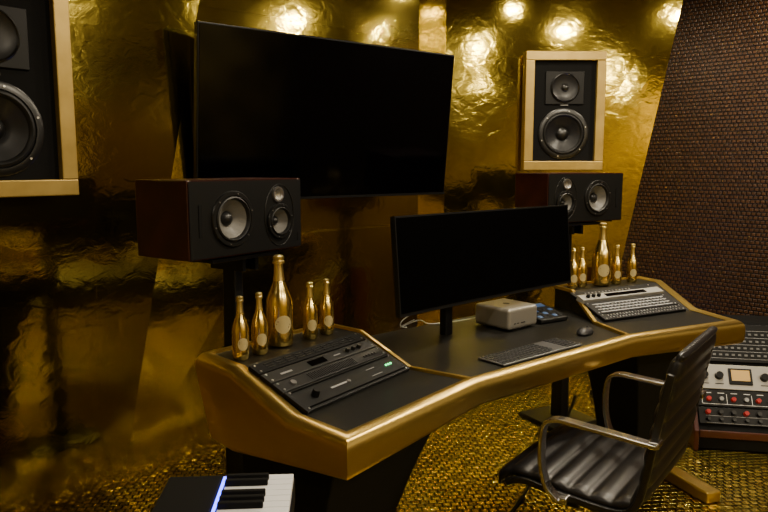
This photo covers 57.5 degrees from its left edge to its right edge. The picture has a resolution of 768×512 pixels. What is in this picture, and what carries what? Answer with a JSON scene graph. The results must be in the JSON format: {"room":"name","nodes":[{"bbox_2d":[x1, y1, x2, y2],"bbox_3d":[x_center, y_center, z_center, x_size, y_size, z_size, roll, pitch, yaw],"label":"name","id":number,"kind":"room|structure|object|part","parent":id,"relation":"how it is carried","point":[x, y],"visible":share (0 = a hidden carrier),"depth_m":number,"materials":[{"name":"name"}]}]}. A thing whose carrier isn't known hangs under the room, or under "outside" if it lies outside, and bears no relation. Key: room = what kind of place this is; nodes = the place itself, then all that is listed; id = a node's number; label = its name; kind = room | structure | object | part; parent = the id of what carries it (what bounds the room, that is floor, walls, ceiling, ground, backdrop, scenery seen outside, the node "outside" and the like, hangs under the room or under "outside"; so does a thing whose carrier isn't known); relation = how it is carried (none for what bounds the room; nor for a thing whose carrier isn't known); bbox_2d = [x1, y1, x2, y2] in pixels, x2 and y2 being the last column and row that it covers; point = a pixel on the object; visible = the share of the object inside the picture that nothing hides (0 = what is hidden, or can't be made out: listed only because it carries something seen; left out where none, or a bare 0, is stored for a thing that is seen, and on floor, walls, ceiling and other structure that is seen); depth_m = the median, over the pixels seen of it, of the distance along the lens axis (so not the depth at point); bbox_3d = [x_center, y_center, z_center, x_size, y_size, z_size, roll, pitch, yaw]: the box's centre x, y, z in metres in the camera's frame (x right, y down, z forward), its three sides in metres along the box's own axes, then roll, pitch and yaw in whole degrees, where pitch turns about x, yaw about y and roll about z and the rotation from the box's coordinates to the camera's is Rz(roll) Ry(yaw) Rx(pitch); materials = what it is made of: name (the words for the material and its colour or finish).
{"room":"studio","nodes":[
{"label":"studio","id":0,"kind":"room"},
{"bbox_2d":[0,0,198,511],"bbox_3d":[-1.977,-0.135,1.853,0.008,2.550,3.766,6,10,40],"label":"wall","id":1,"kind":"structure","parent":0,"point":[76,290],"depth_m":2.81,"materials":[{"name":"gold metal"}]},
{"bbox_2d":[0,0,78,197],"bbox_3d":[-1.349,-0.587,2.385,0.125,0.770,0.535,6,10,39],"label":"wall speaker","id":2,"kind":"object","parent":1,"relation":"attached to","point":[38,148],"visible":1,"depth_m":2.47,"materials":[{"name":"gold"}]},
{"bbox_3d":[-1.320,-0.740,2.342,0.012,0.210,0.250,6,10,39],"label":"horn plate","id":3,"kind":"part","parent":2,"relation":"part of","materials":[{"name":"black"}]},
{"bbox_2d":[123,0,418,487],"bbox_3d":[-0.476,-0.349,3.506,1.857,2.550,0.041,-7,10,-44],"label":"wall","id":4,"kind":"structure","parent":0,"point":[346,242],"depth_m":3.38,"materials":[{"name":"gold metal"}]},
{"bbox_2d":[193,21,453,198],"bbox_3d":[-0.256,-0.679,3.523,1.500,0.770,0.195,-6,9,-38],"label":"television","id":5,"kind":"object","parent":4,"relation":"attached to","point":[343,118],"visible":0.84,"depth_m":3.40,"materials":[{"name":"black"}]},
{"bbox_2d":[62,371,767,511],"bbox_3d":[0.699,1.194,1.520,7.200,0.001,6.000,-6,10,-39],"label":"floor","id":6,"kind":"structure","parent":0,"point":[458,466],"depth_m":3.16,"materials":[{"name":"gold metal"}]},
{"bbox_2d":[151,472,294,511],"bbox_3d":[-0.277,0.893,0.923,0.461,0.759,1.200,-1,7,-4],"label":"keyboard","id":7,"kind":"object","parent":6,"relation":"on","point":[238,492],"visible":1,"depth_m":1.36,"materials":[{"name":"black plastic"}]},
{"bbox_3d":[-0.350,0.538,0.872,0.110,0.012,1.180,0,7,-4],"label":"panel","id":8,"kind":"part","parent":7,"relation":"part of","materials":[{"name":"black plastic"}]},
{"bbox_2d":[195,276,744,511],"bbox_3d":[0.506,0.627,2.623,2.332,0.840,0.814,-6,10,-39],"label":"desk","id":9,"kind":"object","parent":6,"relation":"on","point":[359,452],"visible":0.66,"depth_m":2.05,"materials":[{"name":"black metal"}]},
{"bbox_2d":[232,295,249,360],"bbox_3d":[-0.408,0.203,1.987,0.048,0.183,0.049,-6,10,-39],"label":"champagne bottle","id":10,"kind":"object","parent":9,"relation":"on","point":[240,329],"visible":1,"depth_m":1.97,"materials":[{"name":"gold metal"}]},
{"bbox_2d":[251,292,267,354],"bbox_3d":[-0.363,0.196,2.043,0.048,0.183,0.049,-6,10,-39],"label":"champagne bottle","id":11,"kind":"object","parent":9,"relation":"on","point":[259,326],"visible":1,"depth_m":2.03,"materials":[{"name":"gold metal"}]},
{"bbox_2d":[266,254,292,347],"bbox_3d":[-0.319,0.135,2.133,0.082,0.280,0.082,-6,10,-39],"label":"champagne bottle","id":12,"kind":"object","parent":9,"relation":"on","point":[279,306],"visible":0.98,"depth_m":2.11,"materials":[{"name":"gold metal"}]},
{"bbox_2d":[248,333,364,377],"bbox_3d":[-0.215,0.288,2.089,0.043,0.015,0.478,30,22,29],"label":"blank panel","id":13,"kind":"object","parent":9,"relation":"on","point":[273,364],"depth_m":2.05,"materials":[{"name":"black metal"}]},
{"bbox_2d":[302,282,317,339],"bbox_3d":[-0.235,0.172,2.225,0.048,0.183,0.049,-6,10,-39],"label":"champagne bottle","id":14,"kind":"object","parent":9,"relation":"on","point":[310,314],"visible":1,"depth_m":2.21,"materials":[{"name":"gold metal"}]},
{"bbox_2d":[260,339,375,385],"bbox_3d":[-0.180,0.307,2.066,0.043,0.031,0.478,5,9,35],"label":"rack audio interface","id":15,"kind":"object","parent":9,"relation":"on","point":[278,375],"visible":0.99,"depth_m":2.03,"materials":[{"name":"black metal"}]},
{"bbox_2d":[280,353,339,374],"bbox_3d":[-0.208,0.309,2.020,0.006,0.001,0.258,30,22,29],"label":"print","id":16,"kind":"object","parent":15,"relation":"on","point":[338,353],"depth_m":1.94},
{"bbox_2d":[319,278,333,334],"bbox_3d":[-0.188,0.164,2.287,0.048,0.183,0.049,-6,10,-39],"label":"champagne bottle","id":17,"kind":"object","parent":9,"relation":"on","point":[326,308],"visible":1,"depth_m":2.27,"materials":[{"name":"gold metal"}]},
{"bbox_2d":[271,347,386,395],"bbox_3d":[-0.145,0.329,2.044,0.043,0.026,0.478,5,9,35],"label":"rack-mounted power conditioner","id":18,"kind":"object","parent":9,"relation":"on","point":[287,385],"visible":0.98,"depth_m":2.00,"materials":[{"name":"black metal"}]},
{"bbox_3d":[-0.245,0.342,1.895,0.020,0.006,0.020,30,22,29],"label":"knob","id":19,"kind":"part","parent":18,"relation":"part of","materials":[{"name":"grey metal"}]},
{"bbox_2d":[283,354,409,414],"bbox_3d":[-0.092,0.357,2.010,0.086,0.048,0.478,5,9,35],"label":"amplifier","id":20,"kind":"object","parent":9,"relation":"on","point":[310,398],"visible":1,"depth_m":1.97,"materials":[{"name":"black metal"}]},
{"bbox_3d":[-0.182,0.364,1.871,0.024,0.020,0.024,30,22,29],"label":"knob","id":21,"kind":"part","parent":20,"relation":"part of","materials":[{"name":"black plastic"}]},
{"bbox_2d":[331,367,381,387],"bbox_3d":[-0.080,0.353,2.019,0.032,0.001,0.220,30,22,29],"label":"print","id":22,"kind":"object","parent":20,"relation":"on","point":[372,367],"depth_m":1.97},
{"bbox_2d":[400,317,474,326],"bbox_3d":[0.219,0.249,2.774,0.368,0.052,0.075,-6,9,-37],"label":"cable","id":23,"kind":"object","parent":9,"relation":"on","point":[409,322],"visible":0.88,"depth_m":2.74,"materials":[{"name":"grey plastic"}]},
{"bbox_2d":[390,204,570,335],"bbox_3d":[0.362,0.066,2.700,1.020,0.496,0.189,-7,10,-43],"label":"computer monitor","id":24,"kind":"object","parent":9,"relation":"on","point":[442,261],"visible":0.91,"depth_m":2.58,"materials":[{"name":"black"}]},
{"bbox_2d":[475,298,536,329],"bbox_3d":[0.490,0.234,2.808,0.180,0.091,0.182,-6,10,-40],"label":"desktop computer","id":25,"kind":"object","parent":9,"relation":"on","point":[502,314],"visible":1,"depth_m":2.75,"materials":[{"name":"silver metal"}]},
{"bbox_2d":[478,338,581,365],"bbox_3d":[0.509,0.326,2.408,0.418,0.009,0.115,-6,10,-39],"label":"keyboard","id":26,"kind":"object","parent":9,"relation":"on","point":[545,347],"visible":1,"depth_m":2.38,"materials":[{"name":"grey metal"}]},
{"bbox_2d":[534,303,567,323],"bbox_3d":[0.657,0.238,2.929,0.150,0.047,0.160,-5,9,-31],"label":"controller","id":27,"kind":"object","parent":9,"relation":"on","point":[545,314],"visible":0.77,"depth_m":2.89,"materials":[{"name":"black plastic"}]},
{"bbox_2d":[567,248,578,288],"bbox_3d":[0.845,0.055,3.130,0.048,0.183,0.049,-6,10,-39],"label":"champagne bottle","id":28,"kind":"object","parent":9,"relation":"on","point":[573,264],"visible":0.95,"depth_m":3.11,"materials":[{"name":"gold metal"}]},
{"bbox_2d":[577,247,586,287],"bbox_3d":[0.896,0.050,3.169,0.048,0.183,0.049,-6,10,-39],"label":"champagne bottle","id":29,"kind":"object","parent":9,"relation":"on","point":[582,267],"visible":0.98,"depth_m":3.15,"materials":[{"name":"gold metal"}]},
{"bbox_2d":[576,326,593,335],"bbox_3d":[0.771,0.282,2.684,0.058,0.023,0.120,4,9,30],"label":"computer mouse","id":30,"kind":"object","parent":9,"relation":"on","point":[582,331],"visible":1,"depth_m":2.65,"materials":[{"name":"black plastic"}]},
{"bbox_2d":[591,222,611,286],"bbox_3d":[0.998,-0.009,3.204,0.085,0.290,0.085,-6,10,-39],"label":"champagne bottle","id":31,"kind":"object","parent":9,"relation":"on","point":[601,258],"visible":1,"depth_m":3.18,"materials":[{"name":"gold metal"}]},
{"bbox_2d":[569,284,652,299],"bbox_3d":[1.024,0.157,3.122,0.478,0.015,0.043,-4,29,-27],"label":"blank panel","id":32,"kind":"object","parent":9,"relation":"on","point":[573,294],"depth_m":3.11,"materials":[{"name":"grey metal"}]},
{"bbox_2d":[611,245,621,284],"bbox_3d":[1.081,0.039,3.249,0.048,0.183,0.049,-6,10,-39],"label":"champagne bottle","id":33,"kind":"object","parent":9,"relation":"on","point":[616,267],"visible":1,"depth_m":3.23,"materials":[{"name":"gold metal"}]},
{"bbox_2d":[576,287,663,303],"bbox_3d":[1.046,0.168,3.081,0.478,0.037,0.043,-4,28,-27],"label":"rack preamp","id":34,"kind":"object","parent":9,"relation":"on","point":[594,297],"depth_m":3.06,"materials":[{"name":"silver metal"}]},
{"bbox_2d":[584,294,677,315],"bbox_3d":[1.074,0.210,3.031,0.478,0.041,0.087,-4,8,-27],"label":"rack fader strip","id":35,"kind":"object","parent":9,"relation":"on","point":[635,303],"visible":1,"depth_m":3.02,"materials":[{"name":"grey metal"}]},
{"bbox_3d":[1.074,0.210,3.031,0.478,0.012,0.089,-4,28,-27],"label":"panel","id":36,"kind":"part","parent":35,"relation":"part of","materials":[{"name":"black"}]},
{"bbox_2d":[626,243,637,282],"bbox_3d":[1.172,0.033,3.302,0.048,0.183,0.048,-6,10,-39],"label":"champagne bottle","id":37,"kind":"object","parent":9,"relation":"on","point":[632,265],"visible":1,"depth_m":3.29,"materials":[{"name":"gold metal"}]},
{"bbox_2d":[598,304,686,321],"bbox_3d":[1.105,0.241,2.976,0.478,0.015,0.043,-4,29,-27],"label":"bay","id":38,"kind":"object","parent":9,"relation":"on","point":[609,317],"depth_m":2.96,"materials":[{"name":"grey metal"}]},
{"bbox_2d":[510,395,576,511],"bbox_3d":[0.411,0.862,2.710,0.191,0.350,1.308,7,10,44],"label":"power cable","id":39,"kind":"object","parent":6,"relation":"on","point":[574,397],"visible":0.34,"depth_m":2.97,"materials":[{"name":"black plastic"}]},
{"bbox_2d":[519,221,600,429],"bbox_3d":[0.953,0.355,3.769,0.300,1.086,0.300,-4,8,-28],"label":"speaker stand","id":40,"kind":"object","parent":6,"relation":"on","point":[560,389],"visible":0.35,"depth_m":3.79,"materials":[{"name":"black metal"}]},
{"bbox_3d":[0.953,0.883,3.837,0.300,0.020,0.300,-4,8,-28],"label":"plate","id":41,"kind":"part","parent":40,"relation":"part of","materials":[{"name":"black metal"}]},
{"bbox_2d":[515,172,622,221],"bbox_3d":[0.969,-0.306,3.654,0.510,0.254,0.266,-4,8,-28],"label":"monitor speaker","id":42,"kind":"object","parent":40,"relation":"on","point":[589,196],"visible":0.84,"depth_m":3.55},
{"bbox_3d":[0.965,-0.424,3.645,0.474,0.018,0.250,-4,8,-28],"label":"panel","id":43,"kind":"part","parent":42,"relation":"part of","materials":[{"name":"brown wood"}]},
{"bbox_3d":[0.965,-0.198,3.675,0.474,0.018,0.250,-4,8,-28],"label":"panel","id":44,"kind":"part","parent":42,"relation":"part of","materials":[{"name":"brown wood"}]},
{"bbox_3d":[0.965,-0.175,3.678,0.300,0.012,0.220,-4,8,-28],"label":"plate","id":45,"kind":"part","parent":40,"relation":"part of","materials":[{"name":"black metal"}]},
{"bbox_2d":[498,326,717,511],"bbox_3d":[0.672,0.655,2.220,0.590,0.890,0.596,5,9,36],"label":"office chair","id":46,"kind":"object","parent":6,"relation":"on","point":[577,463],"visible":1,"depth_m":2.06,"materials":[{"name":"black leather"}]},
{"bbox_3d":[0.564,0.505,1.982,0.476,0.434,0.014,5,9,36],"label":"rail","id":47,"kind":"part","parent":46,"relation":"part of","materials":[{"name":"grey metal"}]},
{"bbox_3d":[0.847,0.455,2.362,0.476,0.434,0.014,5,9,36],"label":"rail","id":48,"kind":"part","parent":46,"relation":"part of","materials":[{"name":"grey metal"}]},
{"bbox_2d":[688,314,767,451],"bbox_3d":[1.837,0.632,3.599,0.560,0.580,0.550,1,8,10],"label":"rack","id":49,"kind":"object","parent":6,"relation":"on","point":[732,414],"visible":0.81,"depth_m":3.45,"materials":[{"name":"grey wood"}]},
{"bbox_3d":[1.678,0.596,3.502,0.040,0.040,0.025,1,-27,10],"label":"knob","id":50,"kind":"part","parent":49,"relation":"part of","materials":[{"name":"black plastic"}]},
{"bbox_2d":[702,392,765,406],"bbox_3d":[1.807,0.708,3.433,0.325,0.048,0.373,-6,10,-39],"label":"print","id":51,"kind":"object","parent":49,"relation":"on","point":[712,399],"depth_m":3.45,"materials":[{"name":"white"}]},
{"bbox_2d":[707,415,764,425],"bbox_3d":[1.794,0.801,3.385,0.440,0.037,0.001,1,-27,10],"label":"print","id":52,"kind":"object","parent":49,"relation":"attached to","point":[707,415],"depth_m":3.40},
{"bbox_2d":[711,331,762,359],"bbox_3d":[1.835,0.453,3.564,0.460,0.154,0.002,1,-27,10],"label":"print","id":53,"kind":"object","parent":49,"relation":"on","point":[750,331],"depth_m":3.56},
{"bbox_3d":[1.884,0.601,3.464,0.040,0.040,0.025,1,-27,10],"label":"knob","id":54,"kind":"part","parent":49,"relation":"part of","materials":[{"name":"black plastic"}]},
{"label":"speaker stand","id":55,"kind":"object","parent":6,"relation":"on","visible":0},
{"bbox_2d":[135,177,300,261],"bbox_3d":[-0.542,-0.135,2.384,0.266,0.254,0.510,5,9,34],"label":"monitor speaker","id":56,"kind":"object","parent":55,"relation":"on","point":[193,219],"visible":1,"depth_m":2.23},
{"bbox_3d":[-0.549,-0.253,2.373,0.250,0.018,0.474,5,9,34],"label":"panel","id":57,"kind":"part","parent":56,"relation":"part of","materials":[{"name":"brown wood"}]},
{"bbox_3d":[-0.549,-0.027,2.403,0.250,0.018,0.474,5,9,34],"label":"panel","id":58,"kind":"part","parent":56,"relation":"part of","materials":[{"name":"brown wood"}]},
{"bbox_2d":[417,0,445,325],"bbox_3d":[0.304,-0.469,4.426,0.530,2.550,0.320,-6,10,-39],"label":"wall","id":59,"kind":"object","parent":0,"point":[432,13],"depth_m":4.35,"materials":[{"name":"gold metal"}]},
{"bbox_2d":[444,0,682,319],"bbox_3d":[1.181,-0.503,4.687,1.549,2.550,0.019,0,7,1],"label":"wall","id":60,"kind":"structure","parent":0,"point":[488,40],"depth_m":4.62,"materials":[{"name":"gold metal"}]},
{"bbox_2d":[521,51,606,169],"bbox_3d":[1.161,-0.938,4.553,0.515,0.752,0.125,0,7,0],"label":"wall speaker","id":61,"kind":"object","parent":60,"relation":"attached to","point":[564,92],"visible":1,"depth_m":4.51,"materials":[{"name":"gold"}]},
{"bbox_3d":[1.161,-1.080,4.497,0.250,0.210,0.012,0,7,0],"label":"horn plate","id":62,"kind":"part","parent":61,"relation":"part of","materials":[{"name":"black plastic"}]},
{"bbox_2d":[621,0,767,315],"bbox_3d":[3.409,-0.283,2.997,5.132,2.550,0.348,7,10,44],"label":"wall","id":63,"kind":"structure","parent":0,"point":[698,227],"depth_m":4.35,"materials":[{"name":"brown fabric"}]}
]}

